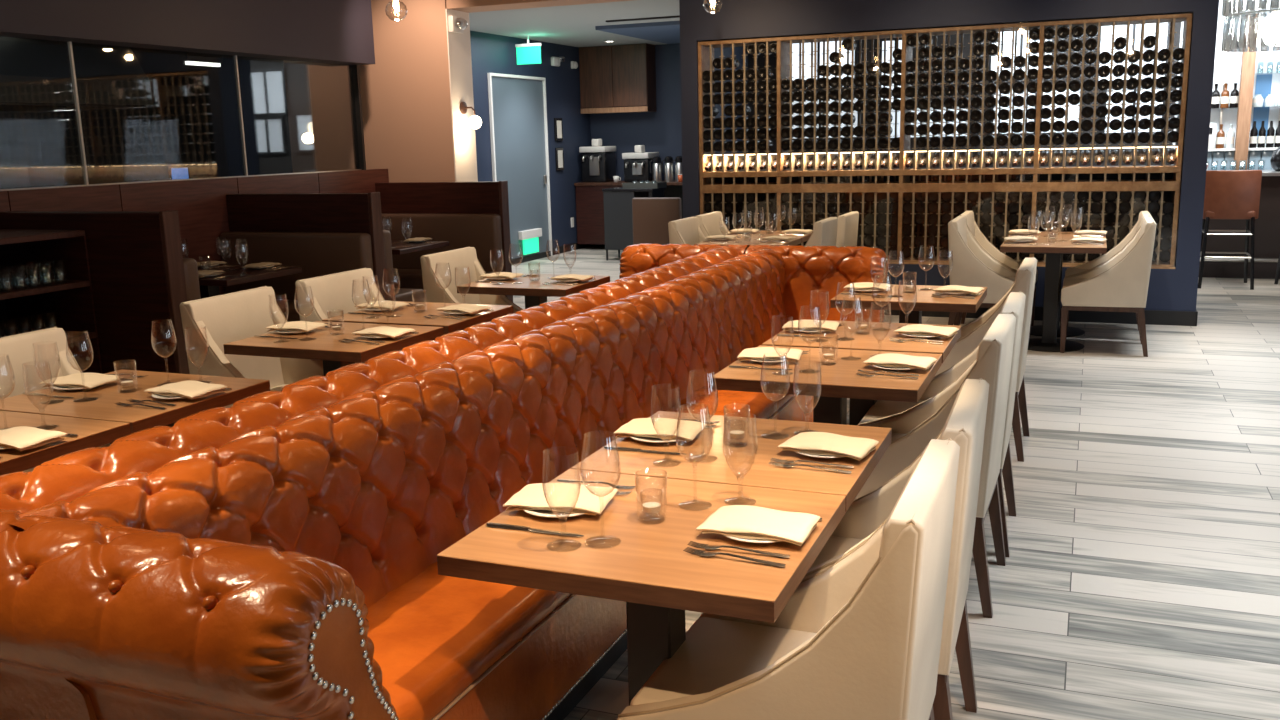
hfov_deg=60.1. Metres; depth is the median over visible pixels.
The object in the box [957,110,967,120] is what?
wine bottle
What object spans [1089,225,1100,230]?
wine bottle
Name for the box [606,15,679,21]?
trim
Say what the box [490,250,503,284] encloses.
water goblet
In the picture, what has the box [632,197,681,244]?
chair
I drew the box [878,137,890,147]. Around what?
wine bottle
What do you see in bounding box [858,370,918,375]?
fork
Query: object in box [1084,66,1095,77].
wine bottle
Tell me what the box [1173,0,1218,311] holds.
wall
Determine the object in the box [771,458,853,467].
fork
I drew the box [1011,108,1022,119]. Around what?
wine bottle
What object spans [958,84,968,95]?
wine bottle
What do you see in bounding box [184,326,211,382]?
water goblet
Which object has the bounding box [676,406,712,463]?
bowl
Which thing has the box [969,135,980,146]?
wine bottle
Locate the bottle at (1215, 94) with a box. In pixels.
[1211,84,1219,107]
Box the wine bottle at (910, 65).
[906,61,918,72]
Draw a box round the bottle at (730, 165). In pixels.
[727,159,732,169]
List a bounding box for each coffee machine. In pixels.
[579,139,615,182]
[622,145,658,181]
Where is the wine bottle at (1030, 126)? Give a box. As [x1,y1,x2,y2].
[1025,121,1035,132]
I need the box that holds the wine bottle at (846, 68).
[841,64,854,75]
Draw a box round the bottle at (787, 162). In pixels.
[783,156,789,168]
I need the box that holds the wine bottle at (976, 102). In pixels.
[971,97,981,107]
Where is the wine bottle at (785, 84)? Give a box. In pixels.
[781,79,794,89]
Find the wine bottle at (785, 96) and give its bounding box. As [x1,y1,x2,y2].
[781,91,793,101]
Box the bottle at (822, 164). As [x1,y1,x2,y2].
[819,154,825,168]
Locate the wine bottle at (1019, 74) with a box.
[1013,69,1024,80]
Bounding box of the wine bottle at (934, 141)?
[929,136,942,146]
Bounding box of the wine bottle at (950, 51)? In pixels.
[945,46,958,57]
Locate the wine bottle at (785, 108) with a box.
[781,104,793,113]
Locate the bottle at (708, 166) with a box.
[705,160,710,169]
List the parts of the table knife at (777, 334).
handle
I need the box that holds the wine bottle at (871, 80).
[866,75,879,86]
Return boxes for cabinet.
[574,180,682,243]
[579,43,655,113]
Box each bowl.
[0,354,14,398]
[22,361,52,409]
[32,342,59,383]
[66,332,93,370]
[151,321,176,356]
[184,326,208,365]
[294,286,314,316]
[352,280,370,308]
[362,276,378,304]
[542,450,580,518]
[580,433,620,496]
[650,385,680,441]
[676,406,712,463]
[686,371,717,421]
[723,415,757,477]
[760,354,790,400]
[771,316,793,356]
[793,363,821,412]
[798,306,821,343]
[810,292,828,324]
[835,282,855,314]
[840,297,862,331]
[872,278,891,306]
[898,280,916,310]
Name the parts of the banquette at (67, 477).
arm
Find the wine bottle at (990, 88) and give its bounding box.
[985,83,995,94]
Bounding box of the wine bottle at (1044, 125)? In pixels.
[1040,121,1050,131]
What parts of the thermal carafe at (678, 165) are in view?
lid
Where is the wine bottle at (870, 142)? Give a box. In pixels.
[865,138,878,148]
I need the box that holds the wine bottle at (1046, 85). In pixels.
[1042,81,1051,92]
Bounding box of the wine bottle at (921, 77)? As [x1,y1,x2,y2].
[918,73,931,84]
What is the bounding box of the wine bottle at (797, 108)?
[792,103,805,113]
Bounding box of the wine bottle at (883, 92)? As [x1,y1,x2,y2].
[879,87,891,98]
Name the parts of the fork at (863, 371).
handle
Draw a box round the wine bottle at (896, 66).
[892,61,900,72]
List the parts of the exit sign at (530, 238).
lit panel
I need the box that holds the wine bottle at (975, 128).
[970,123,980,133]
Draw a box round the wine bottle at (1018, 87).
[1013,82,1023,93]
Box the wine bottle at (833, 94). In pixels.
[829,89,842,100]
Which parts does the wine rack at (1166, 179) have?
post, post, post, rail, rail, panel, rail, post, post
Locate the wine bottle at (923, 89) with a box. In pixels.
[918,86,930,97]
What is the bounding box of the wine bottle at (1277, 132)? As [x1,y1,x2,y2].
[1274,120,1279,146]
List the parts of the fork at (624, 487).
handle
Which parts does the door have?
handle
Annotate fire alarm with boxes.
[571,61,577,68]
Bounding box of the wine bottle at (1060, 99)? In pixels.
[1054,94,1065,105]
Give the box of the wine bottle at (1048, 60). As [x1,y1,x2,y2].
[1043,54,1053,66]
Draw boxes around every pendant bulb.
[385,0,406,20]
[703,0,721,13]
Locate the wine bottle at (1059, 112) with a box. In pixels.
[1053,107,1064,118]
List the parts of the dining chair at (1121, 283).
leg, seat, arm, seat frame, arm, leg, backrest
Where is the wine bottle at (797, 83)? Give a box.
[792,78,805,89]
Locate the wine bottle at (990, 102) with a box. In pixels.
[984,96,995,107]
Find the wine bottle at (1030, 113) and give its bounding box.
[1025,108,1035,119]
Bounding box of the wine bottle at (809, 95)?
[804,90,817,100]
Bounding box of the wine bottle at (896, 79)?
[892,74,900,85]
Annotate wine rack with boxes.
[698,13,1191,266]
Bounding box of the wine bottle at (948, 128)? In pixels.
[943,123,956,133]
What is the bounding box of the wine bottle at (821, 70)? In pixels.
[817,65,830,76]
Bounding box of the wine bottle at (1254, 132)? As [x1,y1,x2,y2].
[1249,121,1257,147]
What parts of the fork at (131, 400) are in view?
handle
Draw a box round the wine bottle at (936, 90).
[931,85,941,96]
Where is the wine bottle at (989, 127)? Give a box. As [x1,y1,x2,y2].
[983,122,994,132]
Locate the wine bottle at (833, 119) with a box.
[829,114,841,124]
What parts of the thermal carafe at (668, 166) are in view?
lid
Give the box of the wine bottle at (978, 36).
[973,31,986,43]
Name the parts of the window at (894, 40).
daylit pane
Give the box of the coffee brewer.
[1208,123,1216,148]
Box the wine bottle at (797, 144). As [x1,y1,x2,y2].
[792,139,805,149]
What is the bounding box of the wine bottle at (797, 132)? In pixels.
[792,127,805,137]
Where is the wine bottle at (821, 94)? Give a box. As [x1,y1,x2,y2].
[817,90,829,100]
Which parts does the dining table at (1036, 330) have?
plate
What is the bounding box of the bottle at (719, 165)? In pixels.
[716,159,721,169]
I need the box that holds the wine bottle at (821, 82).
[817,77,830,88]
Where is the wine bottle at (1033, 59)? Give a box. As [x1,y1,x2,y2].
[1028,55,1037,67]
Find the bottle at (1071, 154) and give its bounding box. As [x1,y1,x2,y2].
[1066,149,1076,165]
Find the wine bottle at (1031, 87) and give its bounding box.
[1026,81,1036,93]
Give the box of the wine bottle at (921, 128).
[917,124,929,134]
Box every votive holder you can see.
[113,359,137,392]
[327,311,343,334]
[412,290,426,311]
[528,263,539,280]
[635,469,666,523]
[724,405,749,446]
[819,333,838,364]
[855,308,871,333]
[903,272,916,292]
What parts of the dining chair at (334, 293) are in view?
arm, backrest, arm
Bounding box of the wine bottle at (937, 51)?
[932,46,945,58]
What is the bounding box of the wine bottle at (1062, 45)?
[1056,40,1068,52]
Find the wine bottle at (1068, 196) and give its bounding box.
[1063,191,1074,200]
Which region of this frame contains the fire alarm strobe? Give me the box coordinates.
[448,15,467,32]
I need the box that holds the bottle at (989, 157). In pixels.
[984,151,993,166]
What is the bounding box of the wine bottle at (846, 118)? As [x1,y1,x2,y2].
[841,114,855,124]
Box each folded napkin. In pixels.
[0,426,67,450]
[39,373,122,388]
[144,380,227,399]
[197,261,226,266]
[198,270,223,277]
[242,262,279,267]
[265,321,327,332]
[351,326,415,338]
[354,300,408,309]
[403,237,431,241]
[436,304,490,314]
[479,272,523,278]
[503,483,617,515]
[550,274,594,281]
[613,418,706,441]
[696,505,819,545]
[705,235,735,239]
[729,228,757,232]
[737,347,802,361]
[761,236,795,240]
[777,432,878,460]
[782,229,812,232]
[782,320,838,331]
[844,282,890,290]
[862,353,936,369]
[893,324,958,337]
[932,285,983,294]
[1004,236,1036,241]
[1008,229,1038,233]
[1071,237,1106,242]
[1075,230,1106,234]
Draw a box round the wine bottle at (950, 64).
[945,59,958,70]
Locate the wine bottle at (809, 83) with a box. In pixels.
[804,78,817,88]
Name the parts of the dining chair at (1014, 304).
seat, arm, arm, leg, leg, backrest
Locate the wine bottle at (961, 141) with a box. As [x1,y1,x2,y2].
[956,136,966,146]
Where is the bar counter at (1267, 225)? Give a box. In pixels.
[1198,170,1279,278]
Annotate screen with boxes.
[168,166,189,179]
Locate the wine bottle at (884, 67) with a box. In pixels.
[879,62,892,73]
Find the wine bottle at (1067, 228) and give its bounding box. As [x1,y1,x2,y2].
[1061,225,1072,231]
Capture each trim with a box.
[0,169,360,190]
[347,65,365,169]
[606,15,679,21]
[888,262,1175,268]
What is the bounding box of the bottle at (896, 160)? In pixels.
[893,153,898,167]
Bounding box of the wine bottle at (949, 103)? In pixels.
[944,98,954,108]
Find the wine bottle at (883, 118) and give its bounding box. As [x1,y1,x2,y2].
[878,113,892,123]
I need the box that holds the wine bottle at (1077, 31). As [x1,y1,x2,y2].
[1071,25,1083,38]
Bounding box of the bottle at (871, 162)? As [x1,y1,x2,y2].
[868,153,874,167]
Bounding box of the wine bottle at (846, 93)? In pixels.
[841,89,854,99]
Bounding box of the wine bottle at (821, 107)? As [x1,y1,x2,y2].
[816,102,829,112]
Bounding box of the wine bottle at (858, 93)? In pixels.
[854,88,866,99]
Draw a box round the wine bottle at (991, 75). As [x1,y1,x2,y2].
[985,70,996,81]
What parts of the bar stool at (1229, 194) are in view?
leg, leg, seat, backrest, leg, leg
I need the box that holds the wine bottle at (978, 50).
[972,44,983,56]
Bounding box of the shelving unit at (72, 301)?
[0,229,102,373]
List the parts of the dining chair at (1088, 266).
seat, arm, backrest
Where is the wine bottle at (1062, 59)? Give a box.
[1056,53,1067,65]
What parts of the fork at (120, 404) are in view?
handle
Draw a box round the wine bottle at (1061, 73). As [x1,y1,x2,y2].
[1055,67,1066,79]
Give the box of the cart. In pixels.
[602,187,664,259]
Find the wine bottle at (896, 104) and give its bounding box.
[891,100,900,110]
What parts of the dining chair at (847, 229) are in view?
arm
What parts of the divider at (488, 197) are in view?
divider panel, post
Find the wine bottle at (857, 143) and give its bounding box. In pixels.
[853,138,865,148]
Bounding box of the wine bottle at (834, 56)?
[829,52,843,63]
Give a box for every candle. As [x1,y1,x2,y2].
[121,380,132,385]
[332,326,340,329]
[416,304,423,307]
[643,502,660,512]
[730,430,743,438]
[823,353,833,358]
[858,324,867,328]
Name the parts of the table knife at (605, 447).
handle, blade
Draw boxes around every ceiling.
[469,0,679,46]
[595,21,679,43]
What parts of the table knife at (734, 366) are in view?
handle, blade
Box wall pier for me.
[283,0,454,181]
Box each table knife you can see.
[23,392,73,397]
[65,433,77,436]
[254,335,296,338]
[348,312,383,314]
[486,522,583,535]
[604,446,684,453]
[729,365,791,369]
[777,334,830,337]
[840,293,883,295]
[1004,243,1037,243]
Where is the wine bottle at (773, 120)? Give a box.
[769,116,776,126]
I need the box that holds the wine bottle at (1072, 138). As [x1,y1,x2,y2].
[1066,133,1077,144]
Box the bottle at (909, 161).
[905,152,913,167]
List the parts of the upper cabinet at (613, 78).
door, door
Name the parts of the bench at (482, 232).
seat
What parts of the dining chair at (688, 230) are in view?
arm, arm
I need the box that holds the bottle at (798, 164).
[795,155,801,168]
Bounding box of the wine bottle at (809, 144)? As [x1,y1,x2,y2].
[804,139,817,149]
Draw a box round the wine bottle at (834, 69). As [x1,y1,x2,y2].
[829,64,842,75]
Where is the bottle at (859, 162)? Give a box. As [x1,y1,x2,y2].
[855,153,862,168]
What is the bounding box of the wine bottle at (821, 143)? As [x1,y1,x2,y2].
[816,139,829,149]
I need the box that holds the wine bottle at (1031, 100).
[1026,95,1036,106]
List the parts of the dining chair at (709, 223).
arm, backrest, arm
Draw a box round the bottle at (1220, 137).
[1216,124,1224,148]
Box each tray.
[579,146,615,152]
[622,152,658,158]
[622,182,666,188]
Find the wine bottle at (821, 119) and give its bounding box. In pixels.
[816,115,829,124]
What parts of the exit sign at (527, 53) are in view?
lit panel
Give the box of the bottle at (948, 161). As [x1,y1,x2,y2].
[944,151,952,166]
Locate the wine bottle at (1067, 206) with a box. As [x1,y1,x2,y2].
[1062,201,1073,212]
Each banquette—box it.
[0,243,748,512]
[0,245,887,719]
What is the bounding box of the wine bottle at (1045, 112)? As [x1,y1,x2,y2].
[1040,108,1050,118]
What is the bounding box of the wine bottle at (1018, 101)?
[1012,95,1023,106]
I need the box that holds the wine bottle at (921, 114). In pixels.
[917,111,927,122]
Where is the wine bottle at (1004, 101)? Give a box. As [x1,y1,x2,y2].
[998,96,1009,107]
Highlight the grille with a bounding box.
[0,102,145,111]
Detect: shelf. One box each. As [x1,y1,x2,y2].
[704,145,1176,154]
[1214,73,1279,76]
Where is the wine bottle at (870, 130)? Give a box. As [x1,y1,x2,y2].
[866,125,878,135]
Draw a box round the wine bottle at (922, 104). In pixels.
[917,99,930,109]
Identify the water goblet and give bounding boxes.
[22,361,54,429]
[32,342,63,404]
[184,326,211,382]
[269,298,289,342]
[362,276,379,318]
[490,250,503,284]
[542,450,581,551]
[650,385,680,466]
[723,415,757,505]
[771,316,793,374]
[793,363,821,434]
[810,292,828,341]
[870,257,885,297]
[870,302,890,355]
[898,280,916,326]
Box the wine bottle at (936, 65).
[931,59,944,71]
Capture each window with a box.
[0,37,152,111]
[17,37,88,184]
[78,42,247,175]
[116,47,292,181]
[699,27,924,254]
[792,40,858,91]
[792,98,860,140]
[878,38,912,102]
[885,105,971,140]
[920,11,1192,253]
[989,29,1054,79]
[989,82,1083,136]
[1095,23,1169,82]
[1101,87,1165,134]
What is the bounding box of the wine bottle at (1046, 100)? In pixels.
[1041,94,1051,105]
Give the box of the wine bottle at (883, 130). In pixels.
[878,125,892,135]
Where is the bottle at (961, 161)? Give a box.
[957,151,966,166]
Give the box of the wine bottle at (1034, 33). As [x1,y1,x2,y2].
[1029,28,1039,40]
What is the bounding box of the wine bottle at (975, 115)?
[970,110,981,120]
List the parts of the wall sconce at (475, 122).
plate, globe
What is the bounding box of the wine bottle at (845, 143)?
[841,138,853,148]
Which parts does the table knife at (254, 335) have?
handle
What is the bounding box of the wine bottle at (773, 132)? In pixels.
[769,128,776,138]
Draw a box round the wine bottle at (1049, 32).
[1044,27,1054,39]
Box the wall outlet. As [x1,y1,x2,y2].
[571,217,573,227]
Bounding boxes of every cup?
[613,176,620,181]
[640,489,661,514]
[677,174,681,181]
[728,420,745,439]
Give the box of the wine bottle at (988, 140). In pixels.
[983,135,993,145]
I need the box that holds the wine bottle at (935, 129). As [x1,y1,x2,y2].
[930,124,940,134]
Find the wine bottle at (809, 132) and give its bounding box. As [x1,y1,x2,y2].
[804,127,817,137]
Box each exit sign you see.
[515,36,540,64]
[518,228,541,254]
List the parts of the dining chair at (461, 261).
arm, backrest, arm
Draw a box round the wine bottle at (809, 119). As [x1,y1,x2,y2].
[804,115,817,125]
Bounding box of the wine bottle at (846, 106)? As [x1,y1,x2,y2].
[841,101,854,111]
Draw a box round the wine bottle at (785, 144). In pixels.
[781,140,793,149]
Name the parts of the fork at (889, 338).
handle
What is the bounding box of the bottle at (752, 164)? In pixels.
[749,158,754,169]
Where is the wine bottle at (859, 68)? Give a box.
[854,63,867,74]
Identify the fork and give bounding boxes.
[108,374,147,377]
[114,402,166,408]
[127,398,175,405]
[338,340,379,343]
[342,338,385,341]
[424,316,462,318]
[429,314,466,317]
[557,479,634,489]
[615,491,630,495]
[677,419,719,423]
[683,547,785,566]
[687,541,789,557]
[768,461,851,472]
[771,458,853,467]
[855,373,917,378]
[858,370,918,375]
[889,338,942,341]
[889,339,942,343]
[931,296,974,298]
[932,294,974,296]
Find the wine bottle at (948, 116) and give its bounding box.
[943,111,956,121]
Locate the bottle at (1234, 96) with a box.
[1230,83,1238,107]
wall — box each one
[0,0,374,64]
[0,109,123,187]
[0,169,388,294]
[445,9,477,181]
[470,31,590,247]
[590,43,681,244]
[679,0,714,217]
[696,0,1194,41]
[714,46,747,153]
[748,0,1279,169]
[887,264,1174,310]
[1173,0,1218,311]
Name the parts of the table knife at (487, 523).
handle, blade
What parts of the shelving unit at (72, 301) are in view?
panel, shelf, shelf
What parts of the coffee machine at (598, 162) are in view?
plate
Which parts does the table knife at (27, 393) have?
handle, blade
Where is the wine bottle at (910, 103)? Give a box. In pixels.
[905,99,917,109]
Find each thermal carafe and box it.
[650,156,661,181]
[661,156,673,181]
[673,156,681,181]
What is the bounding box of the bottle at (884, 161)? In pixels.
[880,153,887,167]
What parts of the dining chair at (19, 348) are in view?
backrest, arm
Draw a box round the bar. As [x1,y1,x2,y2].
[1207,14,1279,169]
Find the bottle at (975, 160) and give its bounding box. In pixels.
[971,151,979,166]
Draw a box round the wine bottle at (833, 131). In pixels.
[829,126,841,136]
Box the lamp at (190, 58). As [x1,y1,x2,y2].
[181,52,222,66]
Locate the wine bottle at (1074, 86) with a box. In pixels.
[1069,80,1080,91]
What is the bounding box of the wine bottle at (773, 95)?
[769,92,776,102]
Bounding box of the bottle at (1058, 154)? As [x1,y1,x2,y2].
[1052,150,1062,165]
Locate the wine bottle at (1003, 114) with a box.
[998,109,1008,119]
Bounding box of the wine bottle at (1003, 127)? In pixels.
[997,122,1008,132]
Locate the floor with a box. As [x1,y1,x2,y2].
[169,245,1279,719]
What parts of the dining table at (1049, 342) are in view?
plate, plate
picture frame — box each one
[554,118,562,140]
[555,147,563,170]
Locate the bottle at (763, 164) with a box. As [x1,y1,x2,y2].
[760,158,765,169]
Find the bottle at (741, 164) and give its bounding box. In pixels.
[738,158,743,169]
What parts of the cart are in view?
panel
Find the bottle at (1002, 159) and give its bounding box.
[998,151,1007,166]
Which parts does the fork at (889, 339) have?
handle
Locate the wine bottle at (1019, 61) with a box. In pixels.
[1014,55,1024,67]
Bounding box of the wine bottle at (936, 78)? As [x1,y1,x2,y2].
[931,72,944,83]
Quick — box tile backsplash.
[1207,150,1273,169]
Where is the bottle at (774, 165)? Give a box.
[771,158,776,169]
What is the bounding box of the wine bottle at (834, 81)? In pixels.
[829,77,842,87]
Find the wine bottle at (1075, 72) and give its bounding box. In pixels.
[1069,66,1080,78]
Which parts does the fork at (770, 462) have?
handle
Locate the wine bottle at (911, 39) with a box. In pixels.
[906,35,919,47]
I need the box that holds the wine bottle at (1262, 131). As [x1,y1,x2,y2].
[1257,121,1265,147]
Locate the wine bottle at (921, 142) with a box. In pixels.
[916,137,929,147]
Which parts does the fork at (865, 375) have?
handle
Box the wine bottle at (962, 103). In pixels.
[957,97,970,108]
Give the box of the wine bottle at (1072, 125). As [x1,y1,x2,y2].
[1067,120,1078,131]
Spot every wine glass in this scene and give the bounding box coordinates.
[0,354,14,429]
[66,332,96,401]
[151,321,176,384]
[294,286,316,340]
[352,280,370,330]
[383,271,401,316]
[580,433,620,548]
[676,406,712,510]
[686,371,717,461]
[760,354,790,438]
[798,306,821,372]
[835,282,855,339]
[840,297,862,359]
[872,278,891,330]
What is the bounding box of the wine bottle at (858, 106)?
[853,101,866,111]
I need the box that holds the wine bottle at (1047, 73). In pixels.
[1042,67,1052,79]
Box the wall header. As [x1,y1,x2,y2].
[446,0,632,12]
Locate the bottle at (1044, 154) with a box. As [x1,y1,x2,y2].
[1039,150,1048,165]
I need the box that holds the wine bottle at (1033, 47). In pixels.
[1028,41,1038,53]
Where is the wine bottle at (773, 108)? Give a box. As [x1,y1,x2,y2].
[769,104,776,114]
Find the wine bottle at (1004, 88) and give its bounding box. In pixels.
[999,83,1009,94]
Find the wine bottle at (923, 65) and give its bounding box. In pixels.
[918,60,931,71]
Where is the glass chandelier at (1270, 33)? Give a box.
[1221,0,1279,51]
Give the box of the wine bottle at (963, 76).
[958,71,971,82]
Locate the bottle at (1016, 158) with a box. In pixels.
[1011,150,1020,166]
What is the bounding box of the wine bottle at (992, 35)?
[987,30,997,42]
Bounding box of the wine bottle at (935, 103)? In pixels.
[930,98,943,109]
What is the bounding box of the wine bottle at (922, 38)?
[919,34,932,46]
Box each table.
[0,369,269,444]
[0,411,130,475]
[198,265,301,298]
[223,321,443,375]
[322,301,513,340]
[391,240,448,254]
[437,469,845,705]
[457,274,609,308]
[571,411,891,511]
[694,237,801,245]
[710,345,941,424]
[730,231,812,242]
[762,319,960,424]
[830,285,986,323]
[1000,239,1106,351]
[1008,232,1105,336]
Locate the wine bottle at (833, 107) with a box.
[829,102,841,112]
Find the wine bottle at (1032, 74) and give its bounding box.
[1027,68,1037,80]
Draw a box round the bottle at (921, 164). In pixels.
[918,152,926,167]
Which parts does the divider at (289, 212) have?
divider panel, post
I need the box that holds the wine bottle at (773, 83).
[769,80,776,90]
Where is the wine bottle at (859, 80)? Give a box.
[854,76,867,86]
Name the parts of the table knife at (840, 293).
handle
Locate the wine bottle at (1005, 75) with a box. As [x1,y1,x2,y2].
[999,69,1010,81]
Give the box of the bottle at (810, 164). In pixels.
[807,155,813,168]
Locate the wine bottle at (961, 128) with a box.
[956,123,969,133]
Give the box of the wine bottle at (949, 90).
[944,85,957,96]
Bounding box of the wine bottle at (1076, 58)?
[1070,53,1081,65]
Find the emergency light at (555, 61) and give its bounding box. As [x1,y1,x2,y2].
[551,57,564,66]
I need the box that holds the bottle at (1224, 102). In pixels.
[1220,83,1229,107]
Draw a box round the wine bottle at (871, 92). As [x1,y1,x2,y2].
[866,88,879,98]
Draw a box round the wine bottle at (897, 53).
[892,48,901,60]
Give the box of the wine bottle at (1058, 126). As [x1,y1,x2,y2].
[1053,120,1064,131]
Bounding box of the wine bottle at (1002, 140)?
[997,135,1007,145]
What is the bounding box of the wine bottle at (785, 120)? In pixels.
[781,116,793,125]
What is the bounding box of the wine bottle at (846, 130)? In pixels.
[841,126,853,136]
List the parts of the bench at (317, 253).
seat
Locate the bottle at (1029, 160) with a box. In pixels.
[1025,150,1033,165]
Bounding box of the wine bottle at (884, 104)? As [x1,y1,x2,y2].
[879,100,891,110]
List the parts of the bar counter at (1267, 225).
foot rail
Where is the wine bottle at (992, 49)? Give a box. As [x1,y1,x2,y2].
[986,43,997,55]
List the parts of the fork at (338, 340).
handle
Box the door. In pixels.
[487,73,552,264]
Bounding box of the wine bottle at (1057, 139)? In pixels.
[1052,133,1063,144]
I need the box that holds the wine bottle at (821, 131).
[816,127,829,136]
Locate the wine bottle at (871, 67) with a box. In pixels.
[867,63,880,74]
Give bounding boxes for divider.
[0,210,189,426]
[226,192,387,299]
[375,180,512,301]
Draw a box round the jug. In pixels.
[1270,147,1279,170]
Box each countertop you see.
[574,180,681,185]
[1206,170,1279,175]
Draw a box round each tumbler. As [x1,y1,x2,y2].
[0,266,12,291]
[6,263,22,287]
[11,265,26,289]
[16,317,31,333]
[20,261,35,285]
[24,263,40,287]
[34,260,48,283]
[38,262,53,285]
[51,260,66,283]
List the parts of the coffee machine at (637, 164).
plate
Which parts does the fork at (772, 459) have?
handle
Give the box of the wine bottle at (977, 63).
[972,57,985,69]
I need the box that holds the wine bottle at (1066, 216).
[1062,213,1073,224]
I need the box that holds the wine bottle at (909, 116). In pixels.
[905,112,914,122]
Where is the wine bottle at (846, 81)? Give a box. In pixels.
[841,76,854,87]
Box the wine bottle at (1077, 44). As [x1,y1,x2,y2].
[1071,39,1082,51]
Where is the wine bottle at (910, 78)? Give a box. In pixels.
[906,74,918,84]
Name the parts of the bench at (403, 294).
backrest, seat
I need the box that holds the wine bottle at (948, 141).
[943,136,953,146]
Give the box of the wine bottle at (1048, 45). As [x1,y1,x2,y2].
[1044,41,1053,53]
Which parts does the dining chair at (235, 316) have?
arm, backrest, seat, arm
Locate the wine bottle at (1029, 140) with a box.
[1024,134,1034,145]
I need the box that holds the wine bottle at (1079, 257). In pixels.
[1074,253,1085,260]
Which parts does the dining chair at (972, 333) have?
arm, arm, leg, leg, backrest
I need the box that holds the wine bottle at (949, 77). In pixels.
[944,72,955,83]
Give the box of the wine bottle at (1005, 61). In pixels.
[1000,56,1010,68]
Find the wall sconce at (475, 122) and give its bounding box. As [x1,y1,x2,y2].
[460,102,481,128]
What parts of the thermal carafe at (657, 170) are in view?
lid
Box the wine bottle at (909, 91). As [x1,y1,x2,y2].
[905,86,917,97]
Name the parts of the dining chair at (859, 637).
seat, arm, arm, backrest, leg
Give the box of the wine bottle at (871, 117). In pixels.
[866,113,878,123]
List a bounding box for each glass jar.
[1252,94,1263,106]
[1264,94,1275,106]
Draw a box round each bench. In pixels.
[183,258,200,300]
[220,231,373,321]
[382,214,502,289]
[383,230,424,301]
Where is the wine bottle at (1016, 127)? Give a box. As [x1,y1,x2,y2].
[1011,122,1022,132]
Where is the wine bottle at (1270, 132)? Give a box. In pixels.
[1266,121,1274,147]
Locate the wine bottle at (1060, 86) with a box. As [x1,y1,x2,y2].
[1054,80,1066,92]
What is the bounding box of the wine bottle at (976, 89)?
[971,84,984,95]
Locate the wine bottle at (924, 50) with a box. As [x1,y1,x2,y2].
[919,47,931,59]
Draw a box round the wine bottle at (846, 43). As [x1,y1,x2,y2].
[842,38,856,50]
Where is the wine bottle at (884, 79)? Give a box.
[879,75,892,85]
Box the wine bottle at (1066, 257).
[1063,254,1071,260]
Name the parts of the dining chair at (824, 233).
arm, backrest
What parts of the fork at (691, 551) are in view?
handle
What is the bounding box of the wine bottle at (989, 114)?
[984,109,994,120]
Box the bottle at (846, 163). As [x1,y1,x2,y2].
[843,154,849,168]
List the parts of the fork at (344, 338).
handle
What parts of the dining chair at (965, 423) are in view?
seat, arm, arm, leg, seat frame, backrest, leg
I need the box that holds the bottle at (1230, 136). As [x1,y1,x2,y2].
[1225,124,1234,147]
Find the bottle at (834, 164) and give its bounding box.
[831,154,837,168]
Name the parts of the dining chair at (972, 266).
leg, leg, backrest, arm, seat frame, arm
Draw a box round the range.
[0,159,29,188]
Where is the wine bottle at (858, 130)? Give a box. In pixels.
[853,126,866,136]
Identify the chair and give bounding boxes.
[0,326,109,471]
[179,286,323,407]
[295,267,400,362]
[420,246,522,334]
[617,438,959,719]
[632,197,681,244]
[668,216,706,244]
[695,211,729,239]
[802,378,988,719]
[804,216,837,246]
[836,211,858,246]
[854,313,1015,617]
[857,291,1025,556]
[935,257,1036,461]
[948,216,1029,338]
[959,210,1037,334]
[1060,216,1156,356]
[1064,211,1151,336]
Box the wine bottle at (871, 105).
[866,100,878,111]
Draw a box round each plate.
[0,447,12,449]
[53,384,103,390]
[151,394,187,399]
[200,273,221,277]
[275,329,315,333]
[361,335,390,338]
[364,307,399,311]
[443,311,468,314]
[488,277,516,280]
[522,509,585,517]
[557,280,579,282]
[629,436,681,442]
[723,535,780,542]
[749,359,786,362]
[794,330,825,332]
[794,451,844,457]
[850,289,879,292]
[872,365,915,370]
[901,333,937,337]
[941,292,970,294]
[1012,240,1029,242]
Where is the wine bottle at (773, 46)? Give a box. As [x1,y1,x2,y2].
[769,43,776,53]
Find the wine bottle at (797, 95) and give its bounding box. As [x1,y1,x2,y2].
[792,91,805,101]
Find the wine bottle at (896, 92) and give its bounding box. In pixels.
[892,87,900,97]
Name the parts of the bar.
shelf rail, post, blue panel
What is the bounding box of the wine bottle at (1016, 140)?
[1010,134,1021,145]
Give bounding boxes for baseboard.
[552,243,594,254]
[884,307,1195,325]
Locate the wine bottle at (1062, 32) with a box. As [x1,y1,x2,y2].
[1057,26,1068,39]
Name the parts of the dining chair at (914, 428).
seat, arm, arm, leg, seat frame, backrest, leg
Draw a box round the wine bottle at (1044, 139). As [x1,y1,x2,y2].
[1039,134,1049,144]
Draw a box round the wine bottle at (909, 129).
[904,124,916,134]
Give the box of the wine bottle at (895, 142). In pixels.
[891,137,899,147]
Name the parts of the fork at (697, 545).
handle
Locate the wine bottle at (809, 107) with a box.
[804,103,817,112]
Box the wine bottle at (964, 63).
[958,58,969,70]
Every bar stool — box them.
[1198,170,1261,289]
[1274,252,1279,283]
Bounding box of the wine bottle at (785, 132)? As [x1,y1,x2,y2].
[781,128,793,137]
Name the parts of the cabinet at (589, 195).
panel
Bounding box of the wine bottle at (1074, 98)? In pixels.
[1068,93,1079,104]
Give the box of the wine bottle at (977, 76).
[971,71,982,82]
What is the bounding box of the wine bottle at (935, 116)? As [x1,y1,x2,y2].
[930,111,943,121]
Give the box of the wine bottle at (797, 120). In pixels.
[792,115,805,125]
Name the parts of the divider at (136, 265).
post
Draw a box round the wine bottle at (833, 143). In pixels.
[828,139,841,148]
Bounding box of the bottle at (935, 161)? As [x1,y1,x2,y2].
[931,152,939,167]

